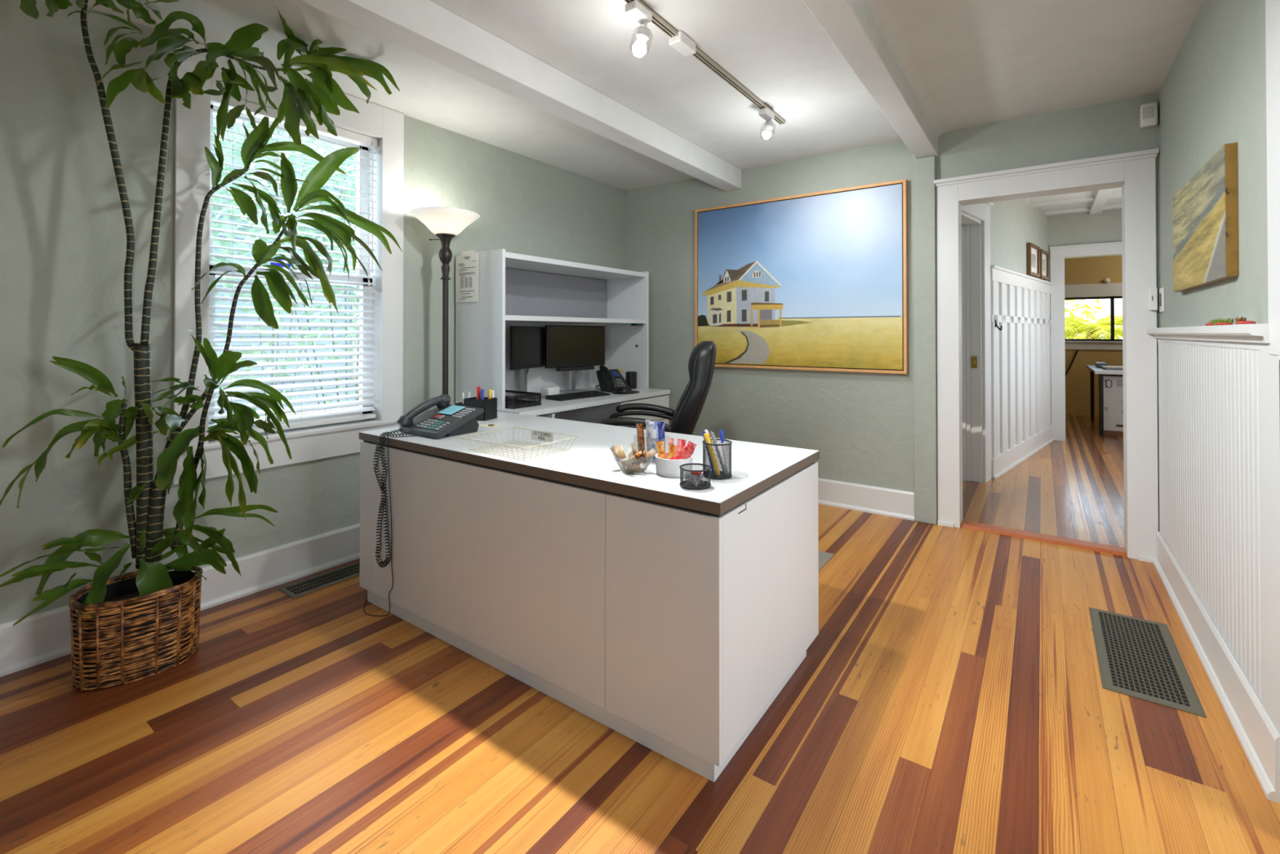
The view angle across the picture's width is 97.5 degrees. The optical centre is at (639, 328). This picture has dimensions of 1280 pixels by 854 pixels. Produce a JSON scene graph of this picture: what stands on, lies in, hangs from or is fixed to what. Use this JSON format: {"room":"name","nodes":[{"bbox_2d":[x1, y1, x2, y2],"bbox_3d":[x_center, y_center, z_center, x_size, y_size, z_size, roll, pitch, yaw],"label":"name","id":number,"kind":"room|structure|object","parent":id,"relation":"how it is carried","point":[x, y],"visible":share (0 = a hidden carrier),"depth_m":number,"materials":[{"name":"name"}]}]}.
{"room":"lobby","nodes":[
{"label":"lobby","id":0,"kind":"room"},
{"bbox_2d":[0,0,626,623],"bbox_3d":[-2.040,-0.012,2.333,0.160,2.414,6.619,0,-1,36],"label":"wall","id":1,"kind":"structure","parent":0,"point":[63,233],"depth_m":2.17,"materials":[{"name":"green paint"}]},
{"bbox_2d":[0,523,359,676],"bbox_3d":[-1.996,1.109,2.218,0.034,0.170,6.499,0,-1,36],"label":"baseboard","id":2,"kind":"structure","parent":1,"relation":"attached to","point":[42,637],"depth_m":2.48,"materials":[{"name":"white paint"}]},
{"bbox_2d":[172,40,404,484],"bbox_3d":[-1.694,-0.282,2.788,0.194,1.862,1.036,0,-1,36],"label":"window","id":3,"kind":"structure","parent":1,"relation":"in","point":[193,129],"depth_m":2.75,"materials":[{"name":"white paint"}]},
{"bbox_2d":[208,94,377,435],"bbox_3d":[-1.677,-0.276,2.770,0.069,1.526,0.766,0,-1,36],"label":"window blind","id":4,"kind":"object","parent":3,"relation":"attached to","point":[342,135],"visible":0.63,"depth_m":2.78,"materials":[{"name":"white plastic"}]},
{"bbox_2d":[70,0,1203,191],"bbox_3d":[-0.141,-1.260,0.910,4.916,0.060,6.739,0,-1,36],"label":"ceiling","id":5,"kind":"structure","parent":0,"point":[979,62],"depth_m":2.58,"materials":[{"name":"paint"}]},
{"bbox_2d":[623,0,785,139],"bbox_3d":[0.014,-1.130,2.145,0.100,0.180,2.790,0,-1,36],"label":"track light","id":6,"kind":"object","parent":5,"relation":"attached to","point":[637,10],"visible":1,"depth_m":2.33,"materials":[{"name":"beige metal"}]},
{"bbox_2d":[636,22,649,40],"bbox_3d":[0.012,-1.138,2.142,0.051,0.068,0.050,0,-1,36],"label":"socket","id":7,"kind":"object","parent":6,"relation":"attached to","point":[643,32],"depth_m":2.13,"materials":[{"name":"white plastic"}]},
{"bbox_2d":[764,120,773,130],"bbox_3d":[0.711,-1.129,3.102,0.048,0.069,0.054,0,-1,36],"label":"socket","id":8,"kind":"object","parent":6,"relation":"attached to","point":[768,125],"depth_m":3.08,"materials":[{"name":"white plastic"}]},
{"bbox_2d":[0,413,1279,853],"bbox_3d":[2.264,1.227,3.116,5.956,0.050,12.920,0,-1,36],"label":"floor","id":9,"kind":"structure","parent":0,"point":[948,696],"depth_m":1.63,"materials":[{"name":"brown wood"}]},
{"bbox_2d":[68,565,202,690],"bbox_3d":[-1.784,1.050,2.000,0.296,0.283,0.358,0,-1,36],"label":"wicker basket","id":10,"kind":"object","parent":9,"relation":"on","point":[127,639],"visible":0.92,"depth_m":1.90,"materials":[{"name":"brown wicker"}]},
{"bbox_2d":[0,0,402,626],"bbox_3d":[-1.512,-0.017,2.201,0.556,2.382,1.338,0,-1,36],"label":"dracaena plant","id":11,"kind":"object","parent":10,"relation":"in","point":[322,95],"visible":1,"depth_m":2.09,"materials":[{"name":"green plant"}]},
{"bbox_2d":[278,561,359,598],"bbox_3d":[-1.427,1.195,2.767,0.152,0.007,0.585,0,-1,36],"label":"floor vent","id":12,"kind":"object","parent":9,"relation":"in","point":[299,588],"visible":0.64,"depth_m":2.65,"materials":[{"name":"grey metal"}]},
{"bbox_2d":[409,206,479,394],"bbox_3d":[-1.091,0.279,3.146,0.372,1.845,0.372,0,-1,36],"label":"floor lamp","id":13,"kind":"object","parent":9,"relation":"on","point":[446,223],"visible":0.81,"depth_m":3.12,"materials":[{"name":"brown metal"}]},
{"bbox_2d":[451,386,670,427],"bbox_3d":[-0.456,0.835,3.816,0.639,0.745,1.513,0,-1,36],"label":"desk","id":14,"kind":"object","parent":9,"relation":"on","point":[594,409],"visible":0.12,"depth_m":3.86,"materials":[{"name":"white laminate"}]},
{"bbox_2d":[505,390,541,408],"bbox_3d":[-0.799,0.422,3.369,0.355,0.072,0.220,0,-1,36],"label":"tray","id":15,"kind":"object","parent":14,"relation":"on","point":[512,402],"visible":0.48,"depth_m":3.30,"materials":[{"name":"black metal"}]},
{"bbox_2d":[509,325,546,399],"bbox_3d":[-0.731,0.224,3.749,0.185,0.475,0.490,0,0,19],"label":"monitor","id":16,"kind":"object","parent":14,"relation":"on","point":[526,344],"visible":0.81,"depth_m":3.70,"materials":[{"name":"black plastic"}]},
{"bbox_2d":[541,386,559,395],"bbox_3d":[-0.619,0.431,3.874,0.080,0.061,0.115,0,-1,36],"label":"adapter","id":17,"kind":"object","parent":14,"relation":"on","point":[546,390],"visible":0.77,"depth_m":3.83,"materials":[{"name":"white plastic"}]},
{"bbox_2d":[455,248,648,408],"bbox_3d":[-0.530,0.008,3.906,0.428,0.909,1.461,0,-1,36],"label":"hutch","id":18,"kind":"object","parent":14,"relation":"on","point":[515,289],"visible":0.85,"depth_m":3.91,"materials":[{"name":"white laminate"}]},
{"bbox_2d":[455,252,479,302],"bbox_3d":[-1.038,-0.302,3.367,0.220,0.288,0.004,0,-1,36],"label":"paper notice","id":19,"kind":"object","parent":18,"relation":"attached to","point":[467,265],"visible":1,"depth_m":3.37,"materials":[{"name":"white paper"}]},
{"bbox_2d":[505,315,646,324],"bbox_3d":[-0.533,-0.056,3.909,0.420,0.030,1.416,0,-1,36],"label":"shelf","id":20,"kind":"object","parent":18,"relation":"attached to","point":[509,319],"depth_m":3.85,"materials":[{"name":"white laminate"}]},
{"bbox_2d":[545,324,604,393],"bbox_3d":[-0.464,0.222,4.088,0.185,0.485,0.548,0,-1,44],"label":"monitor","id":21,"kind":"object","parent":14,"relation":"on","point":[571,348],"visible":0.96,"depth_m":4.07,"materials":[{"name":"black plastic"}]},
{"bbox_2d":[545,390,610,400],"bbox_3d":[-0.410,0.450,3.770,0.150,0.024,0.450,0,-1,42],"label":"keyboard","id":22,"kind":"object","parent":14,"relation":"on","point":[571,396],"visible":1,"depth_m":3.72,"materials":[{"name":"black plastic"}]},
{"bbox_2d":[596,364,631,392],"bbox_3d":[-0.185,0.369,4.170,0.190,0.192,0.213,0,-1,-42],"label":"desk phone","id":23,"kind":"object","parent":14,"relation":"on","point":[609,380],"visible":0.98,"depth_m":4.14,"materials":[{"name":"black plastic"}]},
{"bbox_2d":[612,390,639,394],"bbox_3d":[-0.101,0.461,4.047,0.173,0.006,0.240,0,-1,36],"label":"mouse pad","id":24,"kind":"object","parent":14,"relation":"on","point":[629,392],"visible":0.56,"depth_m":4.02,"materials":[{"name":"black plastic"}]},
{"bbox_2d":[615,387,627,393],"bbox_3d":[-0.131,0.440,3.989,0.064,0.034,0.112,0,-1,-44],"label":"computer mouse","id":25,"kind":"object","parent":24,"relation":"on","point":[620,390],"visible":1,"depth_m":3.96,"materials":[{"name":"black plastic"}]},
{"bbox_2d":[625,371,636,388],"bbox_3d":[-0.069,0.402,4.368,0.086,0.128,0.086,0,-1,36],"label":"pencil cup","id":26,"kind":"object","parent":14,"relation":"on","point":[630,376],"visible":0.83,"depth_m":4.33,"materials":[{"name":"black plastic"}]},
{"bbox_2d":[359,411,819,782],"bbox_3d":[-0.284,0.825,2.276,1.774,0.740,0.798,0,-1,36],"label":"reception desk","id":27,"kind":"object","parent":9,"relation":"on","point":[672,617],"visible":0.91,"depth_m":1.75,"materials":[{"name":"white laminate"}]},
{"bbox_2d":[373,394,484,567],"bbox_3d":[-0.912,0.644,2.417,0.284,0.681,0.368,0,-1,37],"label":"phone","id":28,"kind":"object","parent":27,"relation":"on","point":[432,424],"visible":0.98,"depth_m":2.40,"materials":[{"name":"grey plastic"}]},
{"bbox_2d":[364,435,415,616],"bbox_3d":[-1.109,0.818,2.415,0.327,0.757,0.146,0,-1,44],"label":"cable","id":29,"kind":"object","parent":28,"relation":"attached to","point":[388,435],"visible":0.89,"depth_m":2.31,"materials":[{"name":"black plastic"}]},
{"bbox_2d":[437,404,466,414],"bbox_3d":[-0.845,0.365,2.519,0.105,0.027,0.076,0,-1,36],"label":"screen","id":30,"kind":"object","parent":28,"relation":"on","point":[451,409],"visible":1,"depth_m":2.52,"materials":[{"name":"teal"}]},
{"bbox_2d":[454,396,497,420],"bbox_3d":[-0.838,0.407,2.861,0.185,0.104,0.108,0,-1,22],"label":"organizer","id":31,"kind":"object","parent":27,"relation":"on","point":[490,406],"visible":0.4,"depth_m":2.82,"materials":[{"name":"black plastic"}]},
{"bbox_2d":[476,386,480,399],"bbox_3d":[-0.821,0.375,2.860,0.019,0.160,0.025,0,-1,36],"label":"marker","id":32,"kind":"object","parent":31,"relation":"in","point":[478,388],"visible":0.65,"depth_m":2.85,"materials":[{"name":"red plastic"}]},
{"bbox_2d":[479,423,503,427],"bbox_3d":[-0.702,0.454,2.632,0.110,0.006,0.060,0,-1,28],"label":"note card","id":33,"kind":"object","parent":27,"relation":"on","point":[485,424],"visible":0.98,"depth_m":2.62,"materials":[{"name":"beige paper"}]},
{"bbox_2d":[457,426,578,460],"bbox_3d":[-0.451,0.426,2.084,0.359,0.052,0.273,0,-1,36],"label":"wire tray","id":34,"kind":"object","parent":27,"relation":"on","point":[538,435],"visible":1,"depth_m":2.10,"materials":[{"name":"beige metal"}]},
{"bbox_2d":[613,453,654,474],"bbox_3d":[-0.020,0.420,1.764,0.137,0.060,0.137,0,-1,36],"label":"glass bowl","id":35,"kind":"object","parent":27,"relation":"on","point":[651,459],"visible":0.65,"depth_m":1.74,"materials":[{"name":"clear glass"}]},
{"bbox_2d":[609,445,622,462],"bbox_3d":[-0.077,0.400,1.790,0.049,0.054,0.010,0,-1,36],"label":"candy","id":36,"kind":"object","parent":35,"relation":"in","point":[612,448],"visible":0.88,"depth_m":1.78,"materials":[{"name":"beige plastic"}]},
{"bbox_2d":[614,444,626,458],"bbox_3d":[-0.062,0.397,1.798,0.040,0.051,0.012,0,0,1],"label":"candy","id":37,"kind":"object","parent":35,"relation":"in","point":[620,449],"visible":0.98,"depth_m":1.79,"materials":[{"name":"beige plastic"}]},
{"bbox_2d":[623,455,636,466],"bbox_3d":[-0.031,0.408,1.731,0.009,0.043,0.058,0,-1,-43],"label":"candy","id":38,"kind":"object","parent":35,"relation":"in","point":[633,459],"visible":1,"depth_m":1.73,"materials":[{"name":"beige food"}]},
{"bbox_2d":[626,464,640,472],"bbox_3d":[-0.019,0.435,1.743,0.048,0.027,0.011,0,-1,24],"label":"candy","id":39,"kind":"object","parent":35,"relation":"in","point":[633,468],"visible":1,"depth_m":1.74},
{"bbox_2d":[635,453,646,465],"bbox_3d":[0.000,0.407,1.742,0.046,0.043,0.012,0,0,17],"label":"candy","id":40,"kind":"object","parent":35,"relation":"in","point":[642,458],"visible":0.88,"depth_m":1.74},
{"bbox_2d":[642,448,657,465],"bbox_3d":[0.026,0.401,1.757,0.058,0.055,0.010,0,0,9],"label":"candy","id":41,"kind":"object","parent":35,"relation":"in","point":[652,451],"visible":0.73,"depth_m":1.75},
{"bbox_2d":[655,451,693,476],"bbox_3d":[0.106,0.423,1.751,0.117,0.053,0.117,0,-1,36],"label":"ramekin","id":42,"kind":"object","parent":27,"relation":"on","point":[664,467],"visible":0.66,"depth_m":1.70,"materials":[{"name":"white ceramic"}]},
{"bbox_2d":[656,440,666,458],"bbox_3d":[0.069,0.396,1.762,0.040,0.086,0.014,0,-1,36],"label":"packet","id":43,"kind":"object","parent":42,"relation":"in","point":[660,445],"visible":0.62,"depth_m":1.76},
{"bbox_2d":[666,444,677,459],"bbox_3d":[0.097,0.398,1.736,0.041,0.082,0.012,0,-1,36],"label":"packet","id":44,"kind":"object","parent":42,"relation":"in","point":[673,448],"visible":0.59,"depth_m":1.73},
{"bbox_2d":[669,446,690,459],"bbox_3d":[0.113,0.399,1.715,0.096,0.084,0.013,0,-1,29],"label":"packet","id":45,"kind":"object","parent":42,"relation":"in","point":[682,454],"visible":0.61,"depth_m":1.70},
{"bbox_2d":[675,438,686,453],"bbox_3d":[0.128,0.393,1.768,0.037,0.090,0.012,0,0,11],"label":"packet","id":46,"kind":"object","parent":42,"relation":"in","point":[681,442],"visible":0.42,"depth_m":1.76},
{"bbox_2d":[686,440,696,458],"bbox_3d":[0.150,0.397,1.763,0.058,0.089,0.013,0,-1,25],"label":"packet","id":47,"kind":"object","parent":42,"relation":"in","point":[691,444],"visible":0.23,"depth_m":1.75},
{"bbox_2d":[679,462,711,489],"bbox_3d":[0.158,0.421,1.602,0.090,0.054,0.090,0,-1,36],"label":"cup","id":48,"kind":"object","parent":27,"relation":"on","point":[706,484],"visible":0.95,"depth_m":1.58,"materials":[{"name":"black metal"}]},
{"bbox_2d":[685,472,705,486],"bbox_3d":[0.157,0.431,1.599,0.054,0.035,0.056,0,-1,36],"label":"clips","id":49,"kind":"object","parent":48,"relation":"in","point":[693,476],"visible":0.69,"depth_m":1.59,"materials":[{"name":"silver metal"}]},
{"bbox_2d":[702,438,732,479],"bbox_3d":[0.235,0.397,1.710,0.090,0.105,0.090,0,-1,36],"label":"pen cup","id":50,"kind":"object","parent":27,"relation":"on","point":[722,475],"visible":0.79,"depth_m":1.68,"materials":[{"name":"black metal"}]},
{"bbox_2d":[702,431,714,474],"bbox_3d":[0.208,0.379,1.707,0.037,0.133,0.009,0,0,16],"label":"pen","id":51,"kind":"object","parent":50,"relation":"in","point":[703,432],"visible":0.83,"depth_m":1.70,"materials":[{"name":"blue plastic"}]},
{"bbox_2d":[703,432,719,475],"bbox_3d":[0.217,0.381,1.701,0.048,0.128,0.016,0,0,2],"label":"highlighter","id":52,"kind":"object","parent":50,"relation":"in","point":[707,436],"visible":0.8,"depth_m":1.70,"materials":[{"name":"yellow plastic"}]},
{"bbox_2d":[710,431,726,475],"bbox_3d":[0.237,0.378,1.698,0.050,0.134,0.010,0,0,-4],"label":"pen","id":53,"kind":"object","parent":50,"relation":"in","point":[713,435],"visible":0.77,"depth_m":1.69,"materials":[{"name":"grey"}]},
{"bbox_2d":[719,429,728,474],"bbox_3d":[0.256,0.377,1.713,0.030,0.137,0.010,0,0,-14],"label":"pen","id":54,"kind":"object","parent":50,"relation":"in","point":[721,432],"visible":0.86,"depth_m":1.71,"materials":[{"name":"blue plastic"}]},
{"bbox_3d":[0.040,0.409,1.913,0.110,0.085,0.060,0,-1,36],"label":"glass jar","id":55,"kind":"object","parent":27,"relation":"on","visible":0},
{"bbox_2d":[635,423,644,453],"bbox_3d":[0.003,0.387,1.931,0.046,0.121,0.017,0,-1,36],"label":"bar","id":56,"kind":"object","parent":55,"relation":"in","point":[640,427],"visible":0.8,"depth_m":1.92,"materials":[{"name":"brown plastic"}]},
{"bbox_2d":[645,419,650,452],"bbox_3d":[0.031,0.380,1.925,0.031,0.133,0.011,0,-1,36],"label":"bar","id":57,"kind":"object","parent":55,"relation":"in","point":[646,431],"visible":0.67,"depth_m":1.93,"materials":[{"name":"white plastic"}]},
{"bbox_2d":[646,421,658,459],"bbox_3d":[0.046,0.381,1.909,0.056,0.134,0.019,0,-1,36],"label":"bar","id":58,"kind":"object","parent":55,"relation":"in","point":[652,428],"visible":0.74,"depth_m":1.90,"materials":[{"name":"paper"}]},
{"bbox_2d":[657,421,665,448],"bbox_3d":[0.071,0.382,1.912,0.036,0.129,0.016,0,-1,36],"label":"bar","id":59,"kind":"object","parent":55,"relation":"in","point":[660,425],"visible":0.53,"depth_m":1.91,"materials":[{"name":"blue plastic"}]},
{"bbox_2d":[817,550,834,570],"bbox_3d":[0.206,1.198,3.010,1.380,0.003,0.910,0,-1,36],"label":"chair mat","id":60,"kind":"object","parent":9,"relation":"on","point":[824,557],"visible":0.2,"depth_m":2.92,"materials":[{"name":"beige"}]},
{"bbox_2d":[600,341,716,435],"bbox_3d":[0.039,0.638,3.393,0.838,1.121,0.680,0,0,6],"label":"office chair","id":61,"kind":"object","parent":60,"relation":"on","point":[701,363],"visible":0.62,"depth_m":3.13,"materials":[{"name":"black leather"}]},
{"bbox_2d":[1085,364,1123,435],"bbox_3d":[6.132,0.861,6.688,1.200,0.740,1.554,0,-1,36],"label":"table","id":62,"kind":"object","parent":9,"relation":"on","point":[1093,369],"visible":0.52,"depth_m":6.43,"materials":[{"name":"grey wood"}]},
{"bbox_2d":[1101,365,1123,369],"bbox_3d":[5.739,0.476,6.760,0.260,0.030,0.320,0,-1,36],"label":"paper stack","id":63,"kind":"object","parent":62,"relation":"on","point":[1107,367],"visible":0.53,"depth_m":6.69,"materials":[{"name":"white paper"}]},
{"bbox_2d":[1103,373,1123,435],"bbox_3d":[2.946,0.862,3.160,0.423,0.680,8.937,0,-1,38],"label":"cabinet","id":64,"kind":"object","parent":9,"relation":"on","point":[1113,384],"visible":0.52,"depth_m":6.45,"materials":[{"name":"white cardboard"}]},
{"bbox_2d":[1103,430,1123,435],"bbox_3d":[5.616,1.204,6.522,0.408,0.052,0.328,0,-1,36],"label":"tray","id":65,"kind":"object","parent":64,"relation":"on","point":[1117,433],"depth_m":6.44,"materials":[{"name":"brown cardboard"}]},
{"bbox_2d":[1088,607,1206,717],"bbox_3d":[1.826,1.189,2.059,0.246,0.007,0.670,0,-1,36],"label":"floor vent","id":66,"kind":"object","parent":9,"relation":"in","point":[1139,658],"visible":1,"depth_m":2.00,"materials":[{"name":"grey metal"}]},
{"bbox_2d":[626,93,1159,531],"bbox_3d":[1.790,-0.002,3.563,4.636,2.414,0.160,0,-1,36],"label":"wall","id":67,"kind":"structure","parent":0,"point":[860,424],"depth_m":3.74,"materials":[{"name":"green paint"}]},
{"bbox_2d":[298,0,741,191],"bbox_3d":[-1.176,-1.150,1.650,0.137,0.148,6.499,0,-1,36],"label":"ceiling beam","id":68,"kind":"structure","parent":67,"relation":"attached to","point":[424,28],"depth_m":2.46,"materials":[{"name":"paint"}]},
{"bbox_2d":[694,178,907,373],"bbox_3d":[1.069,-0.324,4.005,1.534,1.231,0.040,0,-1,36],"label":"framed painting","id":69,"kind":"object","parent":67,"relation":"attached to","point":[818,281],"visible":0.88,"depth_m":3.91,"materials":[{"name":"paint"}]},
{"bbox_2d":[817,477,914,520],"bbox_3d":[0.814,1.125,4.183,2.246,0.170,0.034,0,-1,36],"label":"baseboard","id":70,"kind":"structure","parent":67,"relation":"attached to","point":[899,504],"depth_m":3.69,"materials":[{"name":"white paint"}]},
{"bbox_2d":[960,520,1127,556],"bbox_3d":[2.288,1.195,3.228,0.887,0.016,0.130,0,-1,36],"label":"threshold","id":71,"kind":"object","parent":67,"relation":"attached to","point":[1074,543],"depth_m":3.18,"materials":[{"name":"brown wood"}]},
{"bbox_2d":[933,148,1159,563],"bbox_3d":[2.279,0.144,3.221,1.025,2.117,0.185,0,-1,36],"label":"door frame","id":72,"kind":"structure","parent":67,"relation":"in","point":[1135,172],"depth_m":3.02,"materials":[{"name":"white paint"}]},
{"bbox_2d":[1148,287,1157,310],"bbox_3d":[2.625,-0.150,2.872,0.030,0.116,0.032,0,-1,36],"label":"light switch","id":73,"kind":"object","parent":72,"relation":"attached to","point":[1153,291],"visible":1,"depth_m":2.86,"materials":[{"name":"white plastic"}]},
{"bbox_2d":[912,154,1048,463],"bbox_3d":[3.114,-0.029,4.932,3.900,2.490,0.140,0,-1,-44],"label":"wall","id":74,"kind":"structure","parent":0,"point":[1014,224],"depth_m":5.16,"materials":[{"name":"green paint"}]},
{"bbox_2d":[802,0,946,158],"bbox_3d":[-0.073,-1.160,0.860,0.169,0.142,6.499,0,-1,36],"label":"ceiling beam","id":75,"kind":"structure","parent":74,"relation":"attached to","point":[866,34],"depth_m":2.37,"materials":[{"name":"paint"}]},
{"bbox_2d":[961,202,993,482],"bbox_3d":[2.298,0.097,4.116,1.375,2.225,0.190,0,-1,-44],"label":"door frame","id":76,"kind":"structure","parent":74,"relation":"in","point":[975,233],"depth_m":4.45,"materials":[{"name":"white paint"}]},
{"bbox_2d":[971,356,977,368],"bbox_3d":[2.643,0.268,4.442,0.015,0.090,0.038,0,-1,-44],"label":"strike plate","id":77,"kind":"object","parent":76,"relation":"attached to","point":[974,359],"visible":1,"depth_m":4.44,"materials":[{"name":"gold metal"}]},
{"bbox_2d":[990,265,1054,479],"bbox_3d":[3.692,0.359,5.359,2.390,1.722,0.050,0,-1,-44],"label":"panel","id":78,"kind":"object","parent":74,"relation":"attached to","point":[1021,427],"visible":0.9,"depth_m":5.13,"materials":[{"name":"white paint"}]},
{"bbox_2d":[1026,242,1039,277],"bbox_3d":[3.935,-0.678,5.613,0.420,0.310,0.033,0,-1,-44],"label":"framed print","id":79,"kind":"object","parent":74,"relation":"attached to","point":[1033,251],"visible":0.99,"depth_m":5.60,"materials":[{"name":"brown wood"}]},
{"bbox_2d":[1031,253,1035,267],"bbox_3d":[3.933,-0.678,5.615,0.220,0.130,0.003,0,-1,-44],"label":"picture","id":80,"kind":"object","parent":79,"relation":"attached to","point":[1033,255],"depth_m":5.63},
{"bbox_2d":[1037,248,1048,280],"bbox_3d":[4.271,-0.670,5.941,0.380,0.300,0.033,0,-1,-44],"label":"framed print","id":81,"kind":"object","parent":74,"relation":"attached to","point":[1044,255],"visible":0.84,"depth_m":5.96,"materials":[{"name":"brown wood"}]},
{"bbox_2d":[1021,188,1121,215],"bbox_3d":[3.550,-1.253,4.669,2.350,0.045,3.651,0,-1,36],"label":"ceiling beam","id":82,"kind":"structure","parent":74,"relation":"attached to","point":[1100,200],"depth_m":5.57,"materials":[{"name":"white paint"}]},
{"bbox_2d":[1028,187,1121,212],"bbox_3d":[3.846,-1.302,4.525,4.000,0.050,3.781,0,-1,36],"label":"ceiling","id":83,"kind":"structure","parent":0,"point":[1116,190],"depth_m":5.56,"materials":[{"name":"paint"}]},
{"bbox_2d":[1048,208,1121,424],"bbox_3d":[5.399,-0.023,5.654,2.800,2.490,0.120,0,-1,36],"label":"wall","id":84,"kind":"structure","parent":0,"point":[1080,228],"depth_m":6.04,"materials":[{"name":"green paint"}]},
{"bbox_2d":[1048,241,1122,440],"bbox_3d":[5.004,0.162,5.917,1.110,2.125,0.170,0,-1,36],"label":"door frame","id":85,"kind":"structure","parent":84,"relation":"in","point":[1058,254],"depth_m":6.13,"materials":[{"name":"white paint"}]},
{"bbox_2d":[1064,255,1122,416],"bbox_3d":[6.488,-0.008,8.035,3.800,2.500,0.120,0,-1,36],"label":"wall","id":86,"kind":"structure","parent":0,"point":[1086,270],"depth_m":8.03,"materials":[{"name":"beige paint"}]},
{"bbox_2d":[1064,282,1122,350],"bbox_3d":[6.541,-0.166,7.938,1.880,0.935,0.120,0,-1,36],"label":"window","id":87,"kind":"structure","parent":86,"relation":"in","point":[1112,291],"depth_m":7.95,"materials":[{"name":"white paint"}]},
{"bbox_2d":[1157,0,1279,735],"bbox_3d":[2.184,-0.014,2.101,0.144,2.414,1.839,0,-1,36],"label":"wall","id":88,"kind":"structure","parent":0,"point":[1218,401],"depth_m":1.83,"materials":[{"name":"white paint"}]},
{"bbox_2d":[1139,102,1157,128],"bbox_3d":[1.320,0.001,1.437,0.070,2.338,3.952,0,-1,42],"label":"sensor","id":89,"kind":"object","parent":88,"relation":"attached to","point":[1148,112],"visible":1,"depth_m":2.88,"materials":[{"name":"white plastic"}]},
{"bbox_2d":[1159,287,1164,311],"bbox_3d":[2.618,-0.143,2.819,0.010,0.120,0.100,0,-1,36],"label":"light switch","id":90,"kind":"object","parent":88,"relation":"attached to","point":[1162,305],"visible":1,"depth_m":2.79,"materials":[{"name":"white plastic"}]},
{"bbox_2d":[1173,142,1238,292],"bbox_3d":[2.078,-0.365,2.082,0.029,0.413,0.840,0,-1,36],"label":"painting","id":91,"kind":"object","parent":88,"relation":"attached to","point":[1206,220],"visible":1,"depth_m":1.92,"materials":[{"name":"fabric"}]},
{"bbox_2d":[1146,323,1270,342],"bbox_3d":[2.124,0.019,2.164,0.055,0.050,1.763,0,-1,36],"label":"trim","id":92,"kind":"structure","parent":88,"relation":"on","point":[1253,333],"depth_m":1.74,"materials":[{"name":"white paint"}]},
{"bbox_2d":[1214,317,1234,324],"bbox_3d":[1.835,-0.022,1.763,0.042,0.024,0.068,0,-1,36],"label":"ornament","id":93,"kind":"object","parent":92,"relation":"on","point":[1220,322],"visible":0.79,"depth_m":1.75,"materials":[{"name":"green"}]},
{"bbox_2d":[1235,316,1256,324],"bbox_3d":[1.702,-0.023,1.580,0.040,0.024,0.078,0,-1,36],"label":"ornament","id":94,"kind":"object","parent":92,"relation":"on","point":[1238,321],"visible":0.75,"depth_m":1.57,"materials":[{"name":"brown"}]},
{"bbox_2d":[1153,531,1279,803],"bbox_3d":[2.115,1.111,2.138,0.026,0.165,1.794,0,-1,36],"label":"baseboard","id":95,"kind":"structure","parent":88,"relation":"attached to","point":[1255,732],"depth_m":1.76,"materials":[{"name":"white paint"}]},
{"bbox_2d":[1265,0,1279,542],"bbox_3d":[1.597,-0.020,1.286,0.148,2.414,0.310,0,-1,36],"label":"trim","id":96,"kind":"structure","parent":88,"relation":"attached to","point":[1272,7],"depth_m":1.42,"materials":[{"name":"white paint"}]},
{"label":"outside","id":97,"kind":"structure","parent":0,"visible":0},
{"bbox_3d":[3.723,1.530,3.472,26.000,0.050,26.000,0,-1,36],"label":"ground","id":98,"kind":"structure","parent":97,"visible":0},
{"bbox_2d":[212,115,293,410],"bbox_3d":[-3.045,-0.249,3.291,1.469,3.507,1.816,0,-1,36],"label":"shrub","id":99,"kind":"object","parent":98,"relation":"on","point":[218,225],"visible":0.05,"depth_m":3.68,"materials":[{"name":"green plant"}]},
{"bbox_2d":[212,115,355,408],"bbox_3d":[-3.977,-1.104,6.049,1.936,5.262,5.309,0,-1,36],"label":"tree","id":100,"kind":"object","parent":98,"relation":"on","point":[278,139],"visible":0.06,"depth_m":5.91,"materials":[{"name":"green plant"}]},
{"bbox_2d":[212,114,358,414],"bbox_3d":[-5.415,-0.522,6.339,0.220,4.100,14.000,0,-1,36],"label":"wall","id":101,"kind":"structure","parent":98,"relation":"on","point":[231,219],"depth_m":7.34,"materials":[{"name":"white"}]},
{"bbox_2d":[351,285,359,379],"bbox_3d":[-3.729,0.020,8.449,0.040,1.450,1.200,0,-1,36],"label":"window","id":102,"kind":"structure","parent":101,"relation":"in","point":[353,291],"depth_m":7.97,"materials":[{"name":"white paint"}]},
{"bbox_2d":[212,133,359,416],"bbox_3d":[-2.527,-0.235,4.904,1.271,3.505,2.018,0,-1,36],"label":"shrub","id":103,"kind":"object","parent":98,"relation":"on","point":[348,185],"visible":0.15,"depth_m":4.59,"materials":[{"name":"green plant"}]},
{"bbox_2d":[1064,315,1122,338],"bbox_3d":[7.606,0.660,9.382,2.437,1.792,2.150,0,0,3],"label":"bush","id":104,"kind":"object","parent":98,"relation":"on","point":[1091,331],"visible":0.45,"depth_m":9.20,"materials":[{"name":"green plant"}]},
{"bbox_2d":[1064,298,1122,338],"bbox_3d":[8.502,0.558,12.219,3.475,3.227,1.551,0,-1,36],"label":"hedge","id":105,"kind":"object","parent":98,"relation":"on","point":[1086,312],"visible":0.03,"depth_m":11.59,"materials":[{"name":"green"}]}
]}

